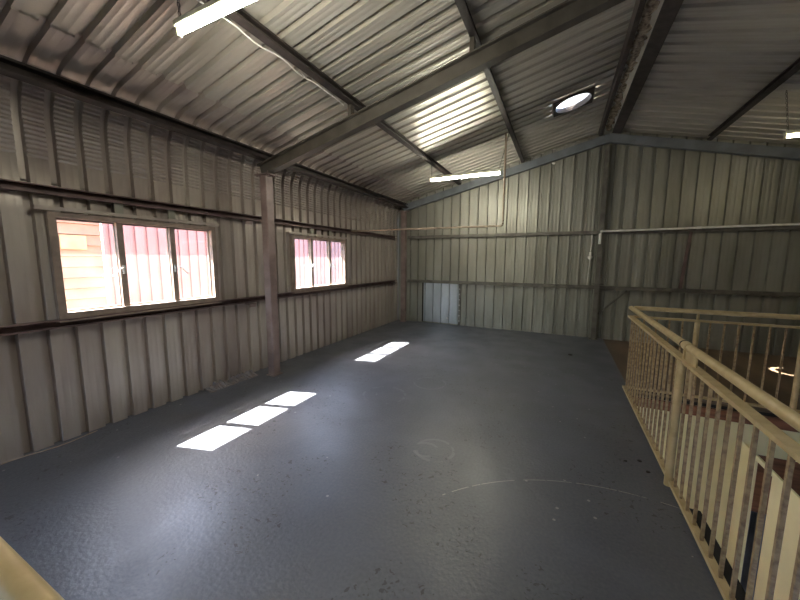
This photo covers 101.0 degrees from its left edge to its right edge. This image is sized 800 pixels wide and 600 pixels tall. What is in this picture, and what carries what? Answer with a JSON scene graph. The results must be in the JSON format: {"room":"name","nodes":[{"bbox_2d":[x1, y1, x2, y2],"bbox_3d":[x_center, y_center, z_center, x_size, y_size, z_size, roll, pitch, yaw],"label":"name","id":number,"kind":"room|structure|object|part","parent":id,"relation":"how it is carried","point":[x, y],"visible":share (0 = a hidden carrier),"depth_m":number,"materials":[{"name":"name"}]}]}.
{"room":"warehouse mezzanine","nodes":[
{"label":"warehouse mezzanine","id":0,"kind":"room"},
{"bbox_2d":[0,0,420,463],"bbox_3d":[-2.042,-0.427,3.883,0.680,3.318,10.440,4,8,26],"label":"wall","id":1,"kind":"structure","parent":0,"point":[61,384],"depth_m":3.30,"materials":[{"name":"grey metal"}]},
{"bbox_2d":[20,178,229,322],"bbox_3d":[-2.736,-0.478,3.461,0.471,1.164,2.120,4,8,26],"label":"window","id":2,"kind":"structure","parent":1,"relation":"in","point":[50,217],"depth_m":3.19,"materials":[{"name":"paint"}]},
{"bbox_3d":[-2.823,-0.316,3.001,0.016,0.801,0.425,4,8,26],"label":"sash","id":3,"kind":"part","parent":2,"relation":"part of","materials":[{"name":"paint"}]},
{"bbox_3d":[-2.665,-0.277,3.139,0.036,0.104,0.135,1,7,2],"label":"handle","id":4,"kind":"part","parent":2,"relation":"part of","materials":[{"name":"metal"}]},
{"bbox_2d":[20,178,229,210],"bbox_3d":[-2.793,-0.996,3.426,0.340,0.128,2.120,4,8,26],"label":"hood","id":5,"kind":"object","parent":2,"relation":"attached to","point":[20,178],"depth_m":2.96,"materials":[{"name":"grey metal"}]},
{"bbox_3d":[-2.566,-0.825,3.319,0.040,0.032,1.570,4,8,26],"label":"head rail","id":6,"kind":"part","parent":2,"relation":"part of","materials":[{"name":"grey metal"}]},
{"bbox_3d":[-2.596,-0.354,3.407,0.095,0.905,1.460,4,8,26],"label":"frame","id":7,"kind":"part","parent":2,"relation":"part of","materials":[{"name":"paint"}]},
{"bbox_3d":[-2.616,-0.366,3.424,0.016,0.801,0.429,4,8,26],"label":"sash","id":8,"kind":"part","parent":2,"relation":"part of","materials":[{"name":"glass"}]},
{"bbox_3d":[-2.416,-0.338,3.648,0.135,0.104,0.036,-6,9,-40],"label":"handle","id":9,"kind":"part","parent":2,"relation":"part of","materials":[{"name":"metal"}]},
{"bbox_3d":[-2.413,-0.416,3.839,0.016,0.801,0.410,4,8,26],"label":"sash","id":10,"kind":"part","parent":2,"relation":"part of","materials":[{"name":"glass"}]},
{"bbox_2d":[0,178,396,238],"bbox_3d":[-2.314,-1.031,3.826,0.070,0.070,10.130,4,8,26],"label":"girt","id":11,"kind":"object","parent":1,"relation":"attached to","point":[5,184],"depth_m":3.30,"materials":[{"name":"metal"}]},
{"bbox_2d":[240,220,251,224],"bbox_3d":[-2.032,-1.025,4.360,0.095,0.050,0.100,4,8,26],"label":"cleat","id":12,"kind":"object","parent":11,"relation":"attached to","point":[245,221],"visible":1,"depth_m":4.33,"materials":[{"name":"paint"}]},
{"bbox_2d":[351,133,506,231],"bbox_3d":[0.369,-2.008,5.941,2.942,1.460,0.035,3,8,24],"label":"conduit pipe","id":13,"kind":"object","parent":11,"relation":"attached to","point":[505,153],"visible":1,"depth_m":5.59,"materials":[{"name":"grey metal"}]},
{"bbox_2d":[0,280,396,335],"bbox_3d":[-2.320,0.060,3.960,0.070,0.070,10.130,4,8,26],"label":"girt","id":14,"kind":"object","parent":1,"relation":"attached to","point":[5,330],"depth_m":3.35,"materials":[{"name":"grey metal"}]},
{"bbox_2d":[245,302,255,306],"bbox_3d":[-2.038,0.067,4.494,0.095,0.050,0.100,4,8,26],"label":"cleat","id":15,"kind":"object","parent":14,"relation":"attached to","point":[251,304],"visible":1,"depth_m":4.47,"materials":[{"name":"paint"}]},
{"bbox_2d":[287,228,347,293],"bbox_3d":[-1.547,-0.770,5.889,0.471,1.164,2.100,4,8,26],"label":"window","id":16,"kind":"structure","parent":1,"relation":"in","point":[310,238],"depth_m":5.65,"materials":[{"name":"paint"}]},
{"bbox_3d":[-1.633,-0.608,5.432,0.016,0.801,0.410,4,8,26],"label":"sash","id":17,"kind":"part","parent":16,"relation":"part of","materials":[{"name":"glass"}]},
{"bbox_3d":[-1.377,-1.118,5.747,0.040,0.032,1.550,4,8,26],"label":"head rail","id":18,"kind":"part","parent":16,"relation":"part of","materials":[{"name":"grey metal"}]},
{"bbox_3d":[-1.427,-0.659,5.851,0.016,0.801,0.437,4,8,26],"label":"sash","id":19,"kind":"part","parent":16,"relation":"part of","materials":[{"name":"glass"}]},
{"bbox_3d":[-1.225,-0.708,6.265,0.016,0.801,0.397,4,8,26],"label":"sash","id":20,"kind":"part","parent":16,"relation":"part of","materials":[{"name":"glass"}]},
{"bbox_2d":[8,0,647,195],"bbox_3d":[-0.098,-2.373,2.697,4.040,1.011,10.440,4,8,26],"label":"ceiling","id":21,"kind":"structure","parent":0,"point":[373,49],"depth_m":3.32,"materials":[{"name":"grey metal"}]},
{"bbox_2d":[553,87,594,116],"bbox_3d":[2.565,-2.955,4.884,0.524,0.197,0.524,4,8,26],"label":"ceiling vent","id":22,"kind":"object","parent":21,"relation":"in","point":[577,100],"visible":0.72,"depth_m":4.99,"materials":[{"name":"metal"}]},
{"bbox_2d":[605,0,659,130],"bbox_3d":[1.712,-2.672,1.718,0.174,0.082,10.140,4,8,26],"label":"strip","id":23,"kind":"object","parent":21,"relation":"attached to","point":[644,27],"visible":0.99,"depth_m":3.83,"materials":[{"name":"grey metal"}]},
{"bbox_2d":[0,320,799,599],"bbox_3d":[1.711,1.414,2.261,9.070,0.140,10.430,4,8,26],"label":"floor","id":24,"kind":"structure","parent":0,"point":[395,460],"depth_m":2.35,"materials":[{"name":"grey paint"}]},
{"bbox_2d":[0,536,64,599],"bbox_3d":[-0.714,0.996,0.656,3.270,1.056,0.052,4,8,26],"label":"guard rail","id":25,"kind":"object","parent":24,"relation":"on","point":[19,580],"visible":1,"depth_m":0.56,"materials":[{"name":"beige paint"}]},
{"bbox_2d":[0,430,97,464],"bbox_3d":[-3.059,1.273,2.530,0.047,0.019,1.171,4,8,26],"label":"cable","id":26,"kind":"object","parent":24,"relation":"on","point":[96,430],"visible":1,"depth_m":2.75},
{"bbox_2d":[204,369,258,392],"bbox_3d":[-2.164,1.035,4.287,0.160,0.075,0.702,4,8,26],"label":"fillet","id":27,"kind":"object","parent":24,"relation":"on","point":[249,373],"visible":1,"depth_m":4.29,"materials":[{"name":"grey concrete"}]},
{"bbox_2d":[254,170,282,376],"bbox_3d":[-1.742,-0.308,4.439,0.235,2.710,0.170,4,8,26],"label":"steel column","id":28,"kind":"structure","parent":24,"relation":"on","point":[266,179],"depth_m":4.39,"materials":[{"name":"metal"}]},
{"bbox_3d":[-1.736,-1.616,4.279,0.235,0.014,0.170,4,8,26],"label":"cap plate","id":29,"kind":"part","parent":28,"relation":"part of","materials":[{"name":"paint"}]},
{"bbox_2d":[257,0,625,173],"bbox_3d":[2.055,-2.009,2.414,8.677,1.283,0.110,4,8,26],"label":"rafter","id":30,"kind":"object","parent":28,"relation":"on","point":[569,13],"visible":0.91,"depth_m":3.15,"materials":[{"name":"paint"}]},
{"bbox_2d":[205,0,460,184],"bbox_3d":[-0.865,-2.135,3.006,0.083,0.098,10.210,4,8,26],"label":"purlin","id":31,"kind":"object","parent":30,"relation":"on","point":[239,16],"visible":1,"depth_m":3.04,"materials":[{"name":"metal"}]},
{"bbox_2d":[173,0,255,37],"bbox_3d":[-0.771,-1.910,1.716,1.343,0.644,0.060,4,8,26],"label":"tube light","id":32,"kind":"object","parent":31,"relation":"hanging from","point":[211,10],"visible":1,"depth_m":1.91,"materials":[{"name":"plastic"}]},
{"bbox_3d":[-1.351,-1.826,2.010,0.019,0.238,0.018,-2,7,-17],"label":"chain","id":33,"kind":"part","parent":32,"relation":"part of","materials":[{"name":"grey metal"}]},
{"bbox_2d":[197,0,343,105],"bbox_3d":[-1.040,-2.042,2.758,0.036,0.026,1.956,4,8,26],"label":"cable","id":34,"kind":"object","parent":31,"relation":"attached to","point":[199,1],"visible":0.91,"depth_m":2.72,"materials":[{"name":"plastic"}]},
{"bbox_2d":[454,0,524,162],"bbox_3d":[0.351,-2.378,2.381,0.083,0.098,10.210,4,8,26],"label":"purlin","id":35,"kind":"object","parent":30,"relation":"on","point":[462,6],"visible":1,"depth_m":3.73,"materials":[{"name":"metal"}]},
{"bbox_2d":[430,132,509,181],"bbox_3d":[1.145,-2.401,5.590,1.343,0.644,0.060,4,8,26],"label":"tube light","id":36,"kind":"object","parent":35,"relation":"hanging from","point":[491,172],"visible":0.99,"depth_m":5.59,"materials":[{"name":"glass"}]},
{"bbox_2d":[598,0,646,135],"bbox_3d":[1.594,-2.627,1.742,0.073,0.096,10.210,4,8,26],"label":"purlin","id":37,"kind":"object","parent":30,"relation":"on","point":[639,5],"visible":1,"depth_m":3.86,"materials":[{"name":"metal"}]},
{"bbox_2d":[612,0,683,133],"bbox_3d":[1.841,-2.622,1.622,0.166,0.118,10.210,4,8,26],"label":"purlin","id":38,"kind":"object","parent":30,"relation":"on","point":[669,10],"visible":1,"depth_m":3.85,"materials":[{"name":"metal"}]},
{"bbox_2d":[707,57,799,140],"bbox_3d":[3.058,-2.220,1.074,0.083,0.098,10.210,4,8,26],"label":"purlin","id":39,"kind":"object","parent":30,"relation":"on","point":[794,67],"visible":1,"depth_m":4.19,"materials":[{"name":"metal"}]},
{"bbox_2d":[398,210,408,321],"bbox_3d":[0.094,-0.846,8.431,0.235,2.824,0.170,4,8,26],"label":"steel column","id":40,"kind":"structure","parent":24,"relation":"on","point":[403,213],"depth_m":8.38,"materials":[{"name":"metal"}]},
{"bbox_2d":[403,133,799,210],"bbox_3d":[3.989,-2.568,6.350,8.675,1.185,0.100,4,8,26],"label":"rafter","id":41,"kind":"object","parent":40,"relation":"on","point":[777,152],"visible":0.89,"depth_m":6.11,"materials":[{"name":"paint"}]},
{"bbox_2d":[0,54,407,208],"bbox_3d":[-2.063,-1.779,3.635,0.096,0.115,10.210,4,8,26],"label":"purlin","id":42,"kind":"object","parent":41,"relation":"attached to","point":[9,67],"visible":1,"depth_m":3.02,"materials":[{"name":"metal"}]},
{"bbox_3d":[2.046,-2.693,7.286,4.355,1.183,0.100,4,8,26],"label":"arm","id":43,"kind":"part","parent":41,"relation":"part of","materials":[{"name":"paint"}]},
{"bbox_3d":[5.931,-2.442,5.414,4.355,1.183,0.100,4,8,26],"label":"arm","id":44,"kind":"part","parent":41,"relation":"part of","materials":[{"name":"paint"}]},
{"bbox_2d":[588,145,610,339],"bbox_3d":[3.972,-1.074,6.527,0.190,3.780,0.160,4,8,26],"label":"post","id":45,"kind":"object","parent":24,"relation":"on","point":[607,148],"visible":1,"depth_m":6.51,"materials":[{"name":"grey metal"}]},
{"bbox_2d":[407,279,799,296],"bbox_3d":[4.077,-0.248,6.659,8.620,0.070,0.060,4,8,26],"label":"girt","id":46,"kind":"object","parent":45,"relation":"attached to","point":[707,291],"depth_m":6.45,"materials":[{"name":"grey metal"}]},
{"bbox_2d":[678,232,692,288],"bbox_3d":[5.202,-0.717,6.012,0.120,1.033,0.010,4,8,26],"label":"brace","id":47,"kind":"object","parent":46,"relation":"attached to","point":[690,233],"visible":1,"depth_m":6.01,"materials":[{"name":"grey metal"}]},
{"bbox_2d":[408,225,799,238],"bbox_3d":[4.082,-1.340,6.525,8.620,0.070,0.060,4,8,26],"label":"girt","id":48,"kind":"object","parent":45,"relation":"attached to","point":[792,227],"depth_m":6.59,"materials":[{"name":"grey metal"}]},
{"bbox_2d":[587,244,592,259],"bbox_3d":[3.852,-1.073,6.659,0.090,0.515,0.088,4,8,26],"label":"holder","id":49,"kind":"object","parent":48,"relation":"hanging from","point":[589,257],"visible":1,"depth_m":6.66,"materials":[{"name":"plastic"}]},
{"bbox_2d":[598,223,799,243],"bbox_3d":[5.926,-1.126,5.563,4.447,0.299,0.069,4,8,25],"label":"conduit pipe","id":50,"kind":"object","parent":48,"relation":"attached to","point":[779,224],"visible":1,"depth_m":5.83,"materials":[{"name":"plastic"}]},
{"bbox_2d":[597,290,626,314],"bbox_3d":[4.227,0.051,6.571,0.482,0.520,0.030,4,8,26],"label":"knee brace","id":51,"kind":"object","parent":45,"relation":"attached to","point":[624,292],"visible":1,"depth_m":6.56,"materials":[{"name":"grey metal"}]},
{"bbox_2d":[622,306,799,599],"bbox_3d":[1.792,0.841,2.005,0.069,1.060,4.633,4,8,26],"label":"guard rail","id":52,"kind":"object","parent":24,"relation":"on","point":[690,356],"visible":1,"depth_m":1.78,"materials":[{"name":"beige metal"}]},
{"bbox_3d":[1.929,0.870,2.318,0.049,0.928,0.050,4,8,26],"label":"post","id":53,"kind":"part","parent":52,"relation":"part of","materials":[{"name":"beige metal"}]},
{"bbox_3d":[1.893,0.383,2.143,0.008,0.063,0.200,4,8,26],"label":"gusset plate","id":54,"kind":"part","parent":52,"relation":"part of","materials":[{"name":"beige paint"}]},
{"bbox_3d":[1.799,0.345,1.942,0.052,0.052,4.633,4,8,26],"label":"handrail","id":55,"kind":"part","parent":52,"relation":"part of","materials":[{"name":"beige metal"}]},
{"bbox_2d":[629,306,799,412],"bbox_3d":[4.756,0.720,3.133,4.270,1.056,0.052,4,8,26],"label":"guard rail","id":56,"kind":"object","parent":24,"relation":"on","point":[796,381],"visible":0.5,"depth_m":3.61,"materials":[{"name":"beige paint"}]},
{"bbox_3d":[3.380,0.695,3.804,0.049,0.928,0.050,4,8,26],"label":"post","id":57,"kind":"part","parent":56,"relation":"part of","materials":[{"name":"beige metal"}]},
{"bbox_3d":[4.759,0.221,3.072,4.270,0.052,0.052,4,8,26],"label":"handrail","id":58,"kind":"part","parent":56,"relation":"part of","materials":[{"name":"beige paint"}]},
{"bbox_3d":[4.149,0.744,3.434,0.049,0.928,0.050,4,8,26],"label":"post","id":59,"kind":"part","parent":56,"relation":"part of","materials":[{"name":"beige paint"}]},
{"bbox_2d":[689,508,745,599],"bbox_3d":[0.770,1.722,-0.159,0.090,0.148,5.220,4,8,26],"label":"trim","id":60,"kind":"structure","parent":24,"relation":"attached to","point":[740,594],"depth_m":1.79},
{"bbox_2d":[398,128,799,406],"bbox_3d":[4.039,0.082,6.793,9.065,6.923,0.045,4,8,26],"label":"wall","id":61,"kind":"structure","parent":0,"point":[648,187],"depth_m":6.45,"materials":[{"name":"grey metal"}]},
{"bbox_2d":[422,283,460,325],"bbox_3d":[1.016,0.088,8.220,1.010,1.010,0.088,4,8,26],"label":"door","id":62,"kind":"structure","parent":61,"relation":"in","point":[440,301],"depth_m":8.23,"materials":[{"name":"metal"}]},
{"bbox_2d":[612,0,663,127],"bbox_3d":[1.776,-2.734,1.736,0.400,0.053,10.440,4,8,26],"label":"trim","id":63,"kind":"structure","parent":61,"relation":"attached to","point":[654,14],"depth_m":4.15,"materials":[{"name":"grey metal"}]},
{"bbox_2d":[623,0,799,144],"bbox_3d":[3.868,-2.044,0.794,4.540,1.131,10.440,4,8,26],"label":"ceiling","id":64,"kind":"structure","parent":0,"point":[715,56],"depth_m":4.02,"materials":[{"name":"grey metal"}]},
{"bbox_2d":[783,92,799,138],"bbox_3d":[5.009,-2.093,3.511,1.343,0.539,0.060,4,8,26],"label":"tube light","id":65,"kind":"object","parent":64,"relation":"hanging from","point":[788,133],"visible":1,"depth_m":3.78,"materials":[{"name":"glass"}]},
{"bbox_3d":[4.439,-2.170,3.781,0.074,0.458,0.021,4,8,26],"label":"chain","id":66,"kind":"part","parent":65,"relation":"part of","materials":[{"name":"grey metal"}]},
{"bbox_2d":[637,406,799,553],"bbox_3d":[4.817,2.676,3.384,4.310,2.513,0.080,4,8,26],"label":"wall","id":67,"kind":"structure","parent":0,"point":[762,446],"depth_m":3.84,"materials":[{"name":"beige paint"}]},
{"bbox_2d":[633,393,778,417],"bbox_3d":[4.827,1.294,3.218,4.310,0.045,0.030,4,8,26],"label":"trim","id":68,"kind":"structure","parent":67,"relation":"attached to","point":[688,402],"depth_m":3.79,"materials":[{"name":"brown wood"}]},
{"bbox_2d":[635,396,799,432],"bbox_3d":[4.798,1.376,3.192,4.330,0.110,0.040,4,8,26],"label":"trim","id":69,"kind":"structure","parent":67,"relation":"attached to","point":[778,422],"depth_m":3.72,"materials":[{"name":"brown wood"}]},
{"bbox_2d":[740,511,765,599],"bbox_3d":[1.697,4.072,2.599,9.080,0.100,10.450,4,8,26],"label":"floor","id":70,"kind":"structure","parent":0,"point":[753,516],"depth_m":4.94,"materials":[{"name":"concrete"}]},
{"bbox_2d":[722,409,799,514],"bbox_3d":[5.161,2.106,4.194,1.700,1.550,0.050,4,8,26],"label":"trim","id":71,"kind":"structure","parent":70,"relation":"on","point":[779,465],"depth_m":4.31,"materials":[{"name":"brown wood"}]},
{"bbox_2d":[726,441,799,599],"bbox_3d":[3.439,2.820,3.023,0.020,2.300,1.799,4,8,26],"label":"wall","id":72,"kind":"structure","parent":0,"point":[792,525],"depth_m":3.15,"materials":[{"name":"beige paint"}]},
{"label":"outside","id":73,"kind":"structure","parent":0,"visible":0},
{"bbox_3d":[-6.723,2.971,11.490,13.900,0.130,30.000,4,8,26],"label":"ground","id":74,"kind":"structure","parent":73,"visible":0},
{"bbox_2d":[56,220,107,309],"bbox_3d":[-7.227,1.058,1.986,0.050,5.940,9.000,4,8,26],"label":"cabin","id":75,"kind":"object","parent":74,"relation":"on","point":[80,244],"visible":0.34,"depth_m":5.59,"materials":[{"name":"beige wood"}]},
{"bbox_3d":[-5.406,-0.956,5.461,0.020,0.230,0.330,4,8,26],"label":"window panel","id":76,"kind":"part","parent":75,"relation":"part of","materials":[{"name":"glass"}]},
{"bbox_2d":[101,223,340,305],"bbox_3d":[-1.556,-0.321,13.614,0.030,5.900,16.980,4,8,26],"label":"wall","id":77,"kind":"structure","parent":74,"relation":"on","point":[146,252],"depth_m":6.79,"materials":[{"name":"pink metal"}]}
]}

